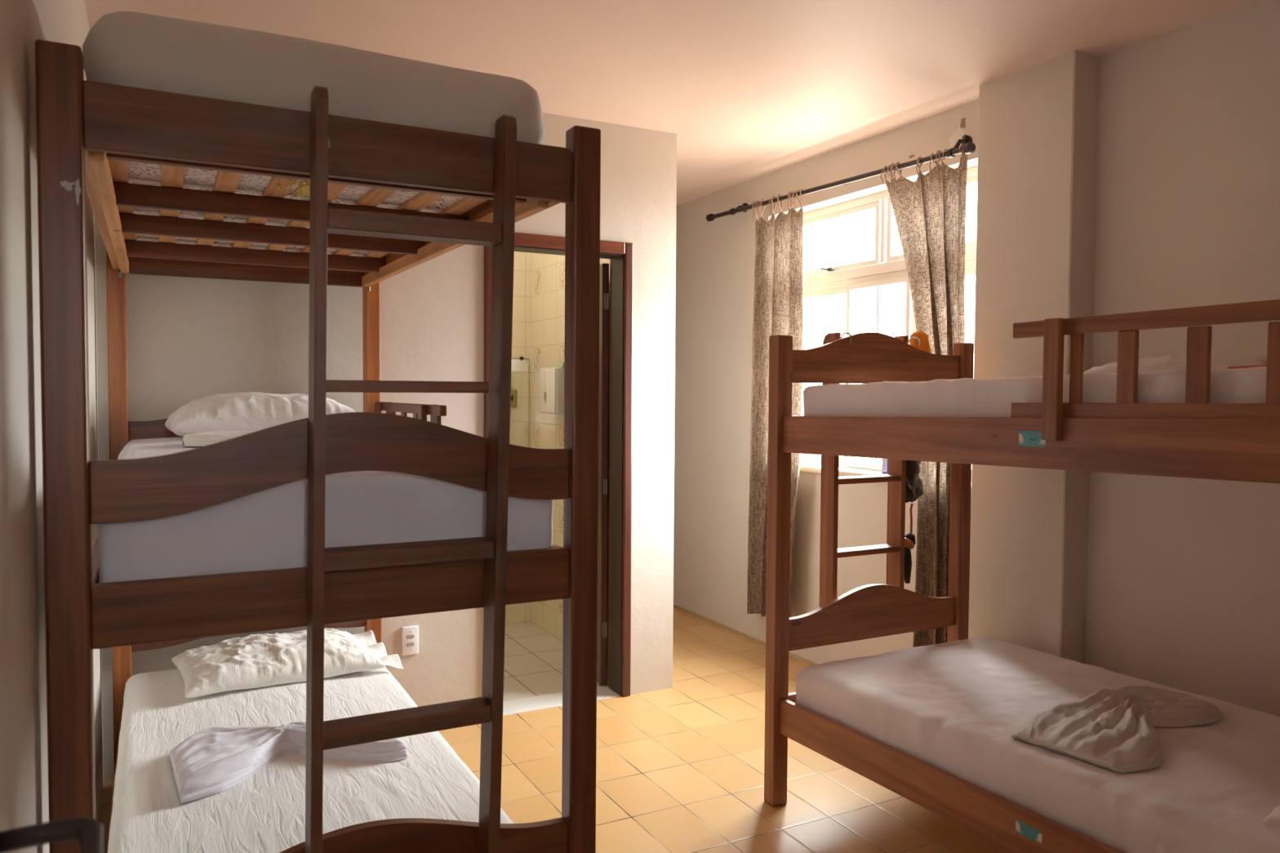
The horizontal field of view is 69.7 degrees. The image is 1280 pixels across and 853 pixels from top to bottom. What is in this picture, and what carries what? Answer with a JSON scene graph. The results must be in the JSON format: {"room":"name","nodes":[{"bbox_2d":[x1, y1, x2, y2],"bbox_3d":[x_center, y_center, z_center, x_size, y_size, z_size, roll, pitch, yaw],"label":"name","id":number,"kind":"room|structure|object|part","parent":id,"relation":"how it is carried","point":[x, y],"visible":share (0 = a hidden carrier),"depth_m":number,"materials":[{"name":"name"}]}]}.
{"room":"dormitory","nodes":[
{"label":"dormitory","id":0,"kind":"room"},
{"bbox_2d":[0,0,103,852],"bbox_3d":[-0.907,0.054,1.212,0.100,2.690,4.985,-1,2,-28],"label":"wall","id":1,"kind":"structure","parent":0,"point":[24,760],"depth_m":1.48,"materials":[{"name":"paint"}]},
{"bbox_2d":[94,112,676,782],"bbox_3d":[-1.559,-0.098,5.149,2.413,2.690,2.835,-1,2,-28],"label":"wall","id":2,"kind":"structure","parent":0,"point":[189,340],"depth_m":3.92,"materials":[{"name":"paint"}]},
{"bbox_2d":[401,625,418,656],"bbox_3d":[-0.973,0.906,3.886,0.072,0.123,0.016,-1,2,-28],"label":"wall socket","id":3,"kind":"object","parent":2,"relation":"attached to","point":[410,634],"visible":1,"depth_m":3.88,"materials":[{"name":"white plastic"}]},
{"bbox_2d":[484,231,633,697],"bbox_3d":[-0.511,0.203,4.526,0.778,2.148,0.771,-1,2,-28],"label":"door frame","id":4,"kind":"structure","parent":2,"relation":"in","point":[620,254],"depth_m":4.37,"materials":[{"name":"brown wood"}]},
{"bbox_2d":[502,684,619,715],"bbox_3d":[-0.413,1.300,4.307,0.721,0.034,0.172,-1,2,-28],"label":"sill","id":5,"kind":"structure","parent":2,"relation":"attached to","point":[551,700],"depth_m":4.28,"materials":[{"name":"white stone"}]},
{"bbox_2d":[505,251,531,626],"bbox_3d":[-1.379,-0.106,5.379,1.565,2.690,0.095,-1,2,-28],"label":"wall","id":6,"kind":"structure","parent":0,"point":[521,613],"depth_m":5.65,"materials":[{"name":"beige tile"}]},
{"bbox_2d":[509,356,528,447],"bbox_3d":[-1.013,0.032,5.511,0.741,0.917,0.022,-1,2,-28],"label":"wall mirror","id":7,"kind":"object","parent":6,"relation":"attached to","point":[519,399],"visible":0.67,"depth_m":5.65,"materials":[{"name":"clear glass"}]},
{"bbox_2d":[98,607,1011,852],"bbox_3d":[-0.027,1.366,3.321,3.590,0.080,7.800,-1,2,-28],"label":"floor","id":8,"kind":"structure","parent":0,"point":[680,768],"depth_m":3.50,"materials":[{"name":"tile"}]},
{"bbox_2d":[0,816,103,852],"bbox_3d":[-0.370,0.385,0.468,0.150,2.070,0.825,-1,2,-28],"label":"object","id":9,"kind":"structure","parent":8,"relation":"on","point":[89,832],"depth_m":0.80,"materials":[{"name":"black"}]},
{"bbox_2d":[35,39,600,852],"bbox_3d":[-0.995,0.323,2.662,1.060,2.042,2.010,-1,2,-28],"label":"bunk bed","id":10,"kind":"object","parent":8,"relation":"on","point":[87,131],"visible":0.8,"depth_m":1.85,"materials":[{"name":"brown wood"}]},
{"bbox_3d":[-1.013,0.362,1.632,0.068,2.042,0.060,-1,2,-28],"label":"post","id":11,"kind":"part","parent":10,"relation":"part of","materials":[{"name":"brown wood"}]},
{"bbox_3d":[-1.427,0.306,2.471,0.025,0.115,1.853,-1,2,-28],"label":"rail","id":12,"kind":"part","parent":10,"relation":"part of","materials":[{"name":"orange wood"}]},
{"bbox_3d":[-1.422,-0.582,2.438,0.025,0.118,1.853,-1,2,-28],"label":"rail","id":13,"kind":"part","parent":10,"relation":"part of","materials":[{"name":"brown wood"}]},
{"bbox_3d":[-1.433,1.150,2.503,0.025,0.115,1.853,-1,2,-28],"label":"rail","id":14,"kind":"part","parent":10,"relation":"part of","materials":[{"name":"orange wood"}]},
{"bbox_3d":[-1.870,0.294,3.303,0.060,2.040,0.058,-1,2,-28],"label":"post","id":15,"kind":"part","parent":10,"relation":"part of","materials":[{"name":"orange wood"}]},
{"bbox_3d":[-1.469,-0.611,3.473,0.829,0.118,0.025,-1,2,-28],"label":"rail","id":16,"kind":"part","parent":10,"relation":"part of","materials":[{"name":"brown wood"}]},
{"bbox_2d":[276,178,310,199],"bbox_3d":[-0.827,-0.581,2.236,0.119,0.055,0.234,-1,2,-28],"label":"tuft","id":17,"kind":"object","parent":10,"relation":"on","point":[303,189],"visible":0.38,"depth_m":2.19,"materials":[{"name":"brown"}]},
{"bbox_2d":[107,666,513,852],"bbox_3d":[-1.043,1.013,2.698,0.868,0.224,1.818,-1,2,-28],"label":"mattress","id":18,"kind":"object","parent":10,"relation":"on","point":[264,812],"visible":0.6,"depth_m":2.39,"materials":[{"name":"white fabric"}]},
{"bbox_2d":[171,628,404,697],"bbox_3d":[-1.283,0.821,3.341,0.718,0.122,0.470,-1,3,-32],"label":"pillow","id":19,"kind":"object","parent":18,"relation":"on","point":[251,661],"visible":0.91,"depth_m":3.21,"materials":[{"name":"white fabric"}]},
{"bbox_2d":[168,721,408,804],"bbox_3d":[-0.977,0.877,2.546,0.581,0.066,0.410,-1,2,-28],"label":"folded towel","id":20,"kind":"object","parent":18,"relation":"on","point":[214,760],"visible":0.81,"depth_m":2.49,"materials":[{"name":"white fabric"}]},
{"bbox_2d":[82,10,545,257],"bbox_3d":[-1.010,-0.713,2.643,0.920,0.214,1.843,-1,2,-28],"label":"mattress","id":21,"kind":"object","parent":10,"relation":"on","point":[134,49],"visible":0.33,"depth_m":1.83,"materials":[{"name":"white fabric"}]},
{"bbox_2d":[97,436,553,583],"bbox_3d":[-1.011,0.169,2.676,0.908,0.223,1.830,-1,2,-28],"label":"mattress","id":22,"kind":"object","parent":10,"relation":"on","point":[265,530],"visible":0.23,"depth_m":1.83,"materials":[{"name":"white fabric"}]},
{"bbox_2d":[182,430,256,446],"bbox_3d":[-1.222,0.034,2.885,0.380,0.038,0.249,-1,2,-28],"label":"sheet","id":23,"kind":"object","parent":22,"relation":"on","point":[198,439],"visible":0.47,"depth_m":2.75,"materials":[{"name":"white fabric"}]},
{"bbox_2d":[164,391,355,436],"bbox_3d":[-1.338,-0.042,3.286,0.644,0.163,0.422,-1,2,-28],"label":"pillow","id":24,"kind":"object","parent":22,"relation":"on","point":[247,411],"visible":0.54,"depth_m":3.11,"materials":[{"name":"white fabric"}]},
{"bbox_3d":[-0.566,-0.550,1.821,0.922,0.117,0.024,-1,2,-28],"label":"rail","id":25,"kind":"part","parent":10,"relation":"part of","materials":[{"name":"brown wood"}]},
{"bbox_3d":[-0.571,0.334,1.855,0.922,0.114,0.024,-1,2,-28],"label":"rail","id":26,"kind":"part","parent":10,"relation":"part of","materials":[{"name":"brown wood"}]},
{"bbox_3d":[-1.083,0.284,3.717,0.060,2.040,0.058,-1,2,-28],"label":"post","id":27,"kind":"part","parent":10,"relation":"part of","materials":[{"name":"orange wood"}]},
{"bbox_3d":[-0.827,-0.066,3.294,0.022,0.034,0.889,-1,2,-28],"label":"guard rail","id":28,"kind":"part","parent":10,"relation":"part of","materials":[{"name":"brown wood"}]},
{"bbox_3d":[-0.629,-0.593,2.854,0.026,0.118,1.854,-1,2,-29],"label":"rail","id":29,"kind":"part","parent":10,"relation":"part of","materials":[{"name":"orange wood"}]},
{"bbox_3d":[-0.635,0.295,2.888,0.026,0.115,1.854,-1,2,-29],"label":"rail","id":30,"kind":"part","parent":10,"relation":"part of","materials":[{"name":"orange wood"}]},
{"bbox_3d":[-0.136,0.353,2.091,0.072,2.036,0.055,-1,2,-28],"label":"post","id":31,"kind":"part","parent":10,"relation":"part of","materials":[{"name":"brown wood"}]},
{"bbox_2d":[764,299,1279,852],"bbox_3d":[1.341,0.507,2.531,0.940,1.714,2.072,-1,2,-28],"label":"bunk bed","id":32,"kind":"object","parent":8,"relation":"on","point":[1197,437],"visible":0.82,"depth_m":2.55,"materials":[{"name":"red wood"}]},
{"bbox_3d":[0.484,0.508,3.219,0.064,1.650,0.057,-1,2,-28],"label":"post","id":33,"kind":"part","parent":32,"relation":"part of","materials":[{"name":"red wood"}]},
{"bbox_3d":[0.870,1.006,3.444,0.816,0.121,0.022,-1,2,-28],"label":"rail","id":34,"kind":"part","parent":32,"relation":"part of","materials":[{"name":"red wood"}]},
{"bbox_2d":[818,332,919,607],"bbox_3d":[0.867,0.205,3.459,0.352,1.102,0.146,-1,2,-28],"label":"ladder","id":35,"kind":"object","parent":32,"relation":"attached to","point":[895,479],"visible":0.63,"depth_m":3.45,"materials":[{"name":"red wood"}]},
{"bbox_2d":[905,460,924,502],"bbox_3d":[1.050,0.080,3.694,0.183,0.453,0.120,-1,2,-28],"label":"plastic bag","id":36,"kind":"object","parent":35,"relation":"hanging from","point":[913,484],"visible":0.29,"depth_m":3.67,"materials":[{"name":"black plastic"}]},
{"bbox_2d":[903,503,915,583],"bbox_3d":[1.065,0.493,3.709,0.121,0.362,0.081,-2,3,-44],"label":"umbrella","id":37,"kind":"object","parent":36,"relation":"hanging from","point":[909,538],"visible":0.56,"depth_m":3.72,"materials":[{"name":"black fabric"}]},
{"bbox_3d":[1.072,0.470,3.683,0.036,0.054,0.094,2,3,40],"label":"handle","id":38,"kind":"part","parent":37,"relation":"part of","materials":[{"name":"orange wood"}]},
{"bbox_3d":[1.101,0.379,3.729,0.011,0.134,0.013,-1,2,-28],"label":"cord","id":39,"kind":"part","parent":37,"relation":"part of","materials":[{"name":"brown plastic"}]},
{"bbox_2d":[909,330,931,353],"bbox_3d":[1.109,-0.222,3.616,0.091,0.310,0.129,2,3,39],"label":"towel","id":40,"kind":"object","parent":32,"relation":"hanging from","point":[923,337],"visible":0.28,"depth_m":3.58,"materials":[{"name":"orange fabric"}]},
{"bbox_3d":[0.954,1.026,2.349,0.026,0.166,1.958,-1,2,-28],"label":"rail","id":41,"kind":"part","parent":32,"relation":"part of","materials":[{"name":"red wood"}]},
{"bbox_3d":[1.261,0.497,3.628,0.060,1.650,0.057,-1,2,-28],"label":"post","id":42,"kind":"part","parent":32,"relation":"part of","materials":[{"name":"red wood"}]},
{"bbox_2d":[1015,821,1020,831],"bbox_3d":[0.954,1.008,2.318,0.001,0.022,0.014,-1,2,-28],"label":"print","id":43,"kind":"object","parent":32,"relation":"on","point":[1017,823],"depth_m":2.32,"materials":[{"name":"beige"}]},
{"bbox_2d":[1018,433,1023,441],"bbox_3d":[0.953,0.028,2.296,0.001,0.022,0.014,-1,2,-28],"label":"print","id":44,"kind":"object","parent":32,"relation":"on","point":[1020,435],"depth_m":2.30,"materials":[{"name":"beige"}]},
{"bbox_3d":[0.961,0.040,2.312,0.026,0.170,1.958,-1,2,-28],"label":"rail","id":45,"kind":"part","parent":32,"relation":"part of","materials":[{"name":"red wood"}]},
{"bbox_2d":[803,366,1266,417],"bbox_3d":[1.358,-0.051,2.512,0.826,0.215,1.918,-1,2,-28],"label":"mattress","id":46,"kind":"object","parent":32,"relation":"on","point":[964,397],"visible":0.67,"depth_m":2.46,"materials":[{"name":"white fabric"}]},
{"bbox_2d":[1083,351,1266,373],"bbox_3d":[1.458,-0.161,2.411,0.316,0.064,0.520,-1,2,-28],"label":"sheet","id":47,"kind":"object","parent":46,"relation":"on","point":[1220,360],"visible":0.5,"depth_m":2.31,"materials":[{"name":"grey fabric"}]},
{"bbox_2d":[1227,364,1266,368],"bbox_3d":[1.412,-0.136,2.078,0.012,0.012,0.172,0,2,-21],"label":"ribbon","id":48,"kind":"object","parent":46,"relation":"on","point":[1241,366],"visible":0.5,"depth_m":2.12,"materials":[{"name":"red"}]},
{"bbox_2d":[795,636,1279,852],"bbox_3d":[1.395,0.928,2.582,0.962,0.224,1.937,-1,2,-28],"label":"mattress","id":49,"kind":"object","parent":32,"relation":"on","point":[955,707],"visible":0.83,"depth_m":2.51,"materials":[{"name":"white fabric"}]},
{"bbox_2d":[1009,685,1222,773],"bbox_3d":[1.343,0.811,2.582,0.735,0.056,0.373,-2,3,-42],"label":"folded towel","id":50,"kind":"object","parent":49,"relation":"on","point":[1113,730],"visible":1,"depth_m":2.51,"materials":[{"name":"grey fabric"}]},
{"bbox_2d":[1262,805,1279,833],"bbox_3d":[1.634,0.785,1.909,0.600,0.132,0.380,-1,3,-36],"label":"pillow","id":51,"kind":"object","parent":49,"relation":"on","point":[1272,821],"visible":1,"depth_m":1.88,"materials":[{"name":"white fabric"}]},
{"bbox_2d":[1036,833,1042,841],"bbox_3d":[0.984,1.010,2.262,0.001,0.022,0.014,-1,2,-28],"label":"print","id":52,"kind":"object","parent":32,"relation":"on","point":[1039,836],"depth_m":2.26,"materials":[{"name":"beige"}]},
{"bbox_3d":[1.180,-0.029,1.915,0.022,0.049,0.972,-1,2,-28],"label":"guard rail","id":53,"kind":"part","parent":32,"relation":"part of","materials":[{"name":"red wood"}]},
{"bbox_3d":[1.181,-0.231,1.908,0.022,0.049,0.972,-1,2,-28],"label":"guard rail","id":54,"kind":"part","parent":32,"relation":"part of","materials":[{"name":"red wood"}]},
{"bbox_2d":[530,253,609,671],"bbox_3d":[-0.352,-0.088,5.095,0.010,2.690,1.363,-1,2,-28],"label":"wall","id":55,"kind":"structure","parent":0,"point":[548,270],"depth_m":5.43,"materials":[{"name":"beige tile"}]},
{"bbox_2d":[539,367,564,413],"bbox_3d":[-0.480,-0.203,5.206,0.110,0.260,0.240,-1,2,-28],"label":"dispenser","id":56,"kind":"object","parent":55,"relation":"attached to","point":[551,379],"visible":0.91,"depth_m":5.11,"materials":[{"name":"grey plastic"}]},
{"bbox_2d":[560,362,564,367],"bbox_3d":[-0.423,-0.343,5.101,0.035,0.026,0.042,-1,2,-28],"label":"soap box","id":57,"kind":"object","parent":56,"relation":"on","point":[562,364],"visible":0.52,"depth_m":5.08,"materials":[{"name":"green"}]},
{"bbox_2d":[84,0,1258,205],"bbox_3d":[-0.009,-1.412,3.216,3.590,0.100,7.800,-1,2,-28],"label":"ceiling","id":58,"kind":"structure","parent":0,"point":[748,90],"depth_m":3.29,"materials":[{"name":"paint"}]},
{"bbox_2d":[673,0,1279,716],"bbox_3d":[1.476,-0.036,3.998,0.186,2.690,7.700,-1,2,-28],"label":"wall","id":59,"kind":"structure","parent":0,"point":[1183,574],"depth_m":3.26,"materials":[{"name":"paint"}]},
{"bbox_2d":[673,604,817,665],"bbox_3d":[0.549,1.235,5.591,0.006,0.020,3.910,-1,2,-28],"label":"baseboard","id":60,"kind":"structure","parent":59,"relation":"attached to","point":[791,655],"depth_m":5.53,"materials":[{"name":"beige"}]},
{"bbox_2d":[706,134,975,222],"bbox_3d":[0.923,-1.226,4.707,0.108,0.118,2.053,-1,2,-28],"label":"curtain rod","id":61,"kind":"object","parent":59,"relation":"attached to","point":[968,146],"visible":1,"depth_m":4.37,"materials":[{"name":"brown metal"}]},
{"bbox_2d":[746,188,804,617],"bbox_3d":[0.740,-0.090,5.012,0.079,2.342,0.528,-1,2,-27],"label":"curtain","id":62,"kind":"object","parent":61,"relation":"hanging from","point":[779,300],"visible":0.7,"depth_m":5.09,"materials":[{"name":"brown fabric"}]},
{"bbox_2d":[880,145,967,647],"bbox_3d":[1.238,-0.056,4.060,0.079,2.283,0.510,-1,2,-28],"label":"curtain","id":63,"kind":"object","parent":61,"relation":"hanging from","point":[929,211],"visible":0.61,"depth_m":3.98,"materials":[{"name":"brown fabric"}]},
{"bbox_2d":[800,165,977,483],"bbox_3d":[1.148,-0.451,4.565,0.200,1.420,1.600,-1,2,-28],"label":"window","id":64,"kind":"structure","parent":59,"relation":"in","point":[887,268],"depth_m":4.64,"materials":[{"name":"white paint"}]},
{"bbox_3d":[0.989,-0.277,5.013,0.032,0.920,0.543,-1,2,-28],"label":"sash","id":65,"kind":"part","parent":64,"relation":"part of","materials":[{"name":"white paint"}]},
{"bbox_3d":[1.036,-0.981,4.906,0.032,0.315,0.725,-1,2,-28],"label":"sash","id":66,"kind":"part","parent":64,"relation":"part of","materials":[{"name":"white paint"}]},
{"bbox_3d":[1.119,0.240,4.579,0.145,0.037,1.600,-1,2,-28],"label":"sill","id":67,"kind":"part","parent":64,"relation":"part of","materials":[{"name":"beige stone"}]},
{"bbox_3d":[1.189,-0.256,4.587,0.032,0.942,0.457,-1,2,-28],"label":"sash","id":68,"kind":"part","parent":64,"relation":"part of","materials":[{"name":"white paint"}]},
{"bbox_2d":[881,458,888,474],"bbox_3d":[1.206,0.160,4.402,0.052,0.136,0.083,-1,2,-28],"label":"carton","id":69,"kind":"object","parent":64,"relation":"on","point":[884,461],"visible":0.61,"depth_m":4.41,"materials":[{"name":"blue"}]},
{"bbox_3d":[1.391,-0.953,4.232,0.032,0.315,0.690,-1,2,-28],"label":"sash","id":70,"kind":"part","parent":64,"relation":"part of","materials":[{"name":"white paint"}]},
{"bbox_3d":[1.430,-0.243,4.176,0.032,0.920,0.505,-1,2,-28],"label":"sash","id":71,"kind":"part","parent":64,"relation":"part of","materials":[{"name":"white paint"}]},
{"bbox_2d":[968,49,1099,663],"bbox_3d":[1.514,-0.020,3.581,0.138,2.690,0.444,-1,2,-28],"label":"pillar","id":72,"kind":"structure","parent":59,"relation":"attached to","point":[1037,140],"depth_m":3.48,"materials":[{"name":"paint"}]}
]}

